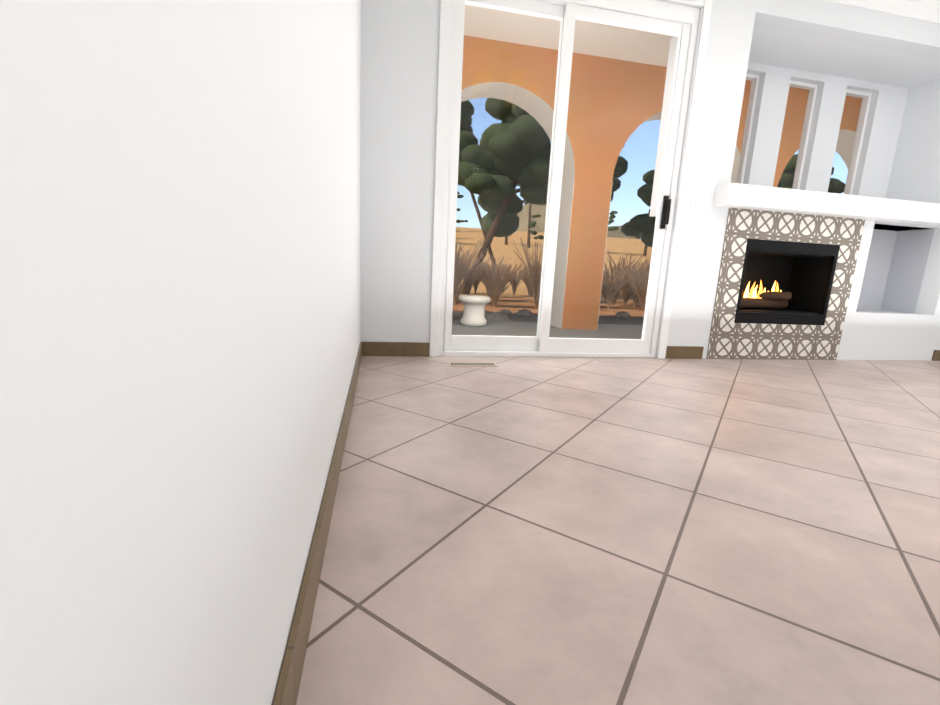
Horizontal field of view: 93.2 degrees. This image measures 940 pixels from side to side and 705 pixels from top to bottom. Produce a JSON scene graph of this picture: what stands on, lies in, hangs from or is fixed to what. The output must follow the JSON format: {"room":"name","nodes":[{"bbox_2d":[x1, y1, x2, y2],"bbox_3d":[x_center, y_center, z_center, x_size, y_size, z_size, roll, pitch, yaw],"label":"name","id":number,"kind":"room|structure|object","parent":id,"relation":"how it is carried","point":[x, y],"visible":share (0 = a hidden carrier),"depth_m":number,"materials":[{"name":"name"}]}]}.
{"room":"living room","nodes":[
{"label":"living room","id":0,"kind":"room"},
{"bbox_2d":[0,0,231,704],"bbox_3d":[-1.912,-0.809,-0.340,3.650,2.798,0.150,1,11,-12],"label":"wall","id":1,"kind":"structure","parent":0,"point":[180,224],"depth_m":0.20,"materials":[{"name":"white paint"}]},
{"bbox_2d":[184,0,360,704],"bbox_3d":[-0.494,-1.082,1.465,0.150,2.798,2.810,1,11,-12],"label":"wall","id":2,"kind":"structure","parent":0,"point":[276,84],"depth_m":0.53,"materials":[{"name":"white paint"}]},
{"bbox_2d":[272,342,363,704],"bbox_3d":[-0.462,0.260,1.645,0.012,0.099,2.989,1,11,-12],"label":"baseboard","id":3,"kind":"structure","parent":2,"relation":"attached to","point":[288,683],"depth_m":0.80,"materials":[{"name":"brown wood"}]},
{"bbox_2d":[296,356,939,704],"bbox_3d":[1.879,1.000,-1.114,11.100,0.100,9.800,1,11,-12],"label":"floor","id":4,"kind":"structure","parent":0,"point":[512,530],"depth_m":1.10,"materials":[{"name":"tile"}]},
{"bbox_2d":[448,362,496,366],"bbox_3d":[0.016,0.080,2.971,0.320,0.007,0.100,1,11,-12],"label":"floor vent","id":5,"kind":"object","parent":4,"relation":"in","point":[459,364],"visible":1,"depth_m":2.95,"materials":[{"name":"beige metal"}]},
{"bbox_2d":[706,183,939,359],"bbox_3d":[3.098,-0.620,3.881,2.630,1.338,0.550,1,11,-12],"label":"fireplace","id":6,"kind":"object","parent":4,"relation":"on","point":[784,284],"visible":1,"depth_m":3.65,"materials":[{"name":"tile"}]},
{"bbox_2d":[713,183,939,228],"bbox_3d":[3.166,-1.165,3.577,2.630,0.149,0.149,1,11,-12],"label":"mantel shelf","id":7,"kind":"object","parent":6,"relation":"attached to","point":[735,196],"depth_m":3.44,"materials":[{"name":"white paint"}]},
{"bbox_2d":[360,0,939,359],"bbox_3d":[2.704,-1.391,3.927,7.100,2.798,0.790,1,11,-12],"label":"wall","id":8,"kind":"structure","parent":0,"point":[834,51],"depth_m":3.46,"materials":[{"name":"white paint"}]},
{"bbox_2d":[364,342,429,355],"bbox_3d":[-0.509,-0.023,3.127,0.450,0.099,0.011,1,11,-12],"label":"baseboard","id":9,"kind":"structure","parent":8,"relation":"attached to","point":[370,348],"depth_m":3.12,"materials":[{"name":"brown wood"}]},
{"bbox_2d":[429,0,712,358],"bbox_3d":[0.684,-1.234,3.190,1.890,2.574,0.156,1,11,-12],"label":"sliding glass door","id":10,"kind":"structure","parent":8,"relation":"in","point":[679,21],"depth_m":3.17,"materials":[{"name":"white plastic"}]},
{"bbox_2d":[665,346,703,358],"bbox_3d":[1.728,-0.001,3.588,0.340,0.099,0.011,1,11,-12],"label":"baseboard","id":11,"kind":"structure","parent":8,"relation":"attached to","point":[678,352],"depth_m":3.58,"materials":[{"name":"brown wood"}]},
{"bbox_2d":[732,73,871,194],"bbox_3d":[4.323,-1.581,3.707,3.976,1.530,1.715,1,11,-12],"label":"window frames","id":12,"kind":"structure","parent":8,"relation":"in","point":[812,89],"depth_m":4.22,"materials":[{"name":"white plastic"}]},
{"bbox_2d":[825,0,939,23],"bbox_3d":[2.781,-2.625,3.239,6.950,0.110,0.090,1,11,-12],"label":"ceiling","id":13,"kind":"structure","parent":8,"relation":"attached to","point":[926,10],"depth_m":3.31,"materials":[{"name":"white paint"}]},
{"bbox_2d":[932,350,939,360],"bbox_3d":[5.161,0.034,4.295,1.770,0.099,0.011,1,11,-12],"label":"baseboard","id":14,"kind":"structure","parent":8,"relation":"attached to","point":[936,354],"depth_m":4.12,"materials":[{"name":"brown wood"}]},
{"label":"outside","id":15,"kind":"structure","parent":0,"visible":0},
{"bbox_2d":[452,4,861,338],"bbox_3d":[4.786,-26.475,73.653,280.000,26.590,143.399,1,11,-12],"label":"outdoor backdrop","id":16,"kind":"structure","parent":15,"point":[617,97],"depth_m":5.25,"materials":[{"name":"paint"}]}
]}

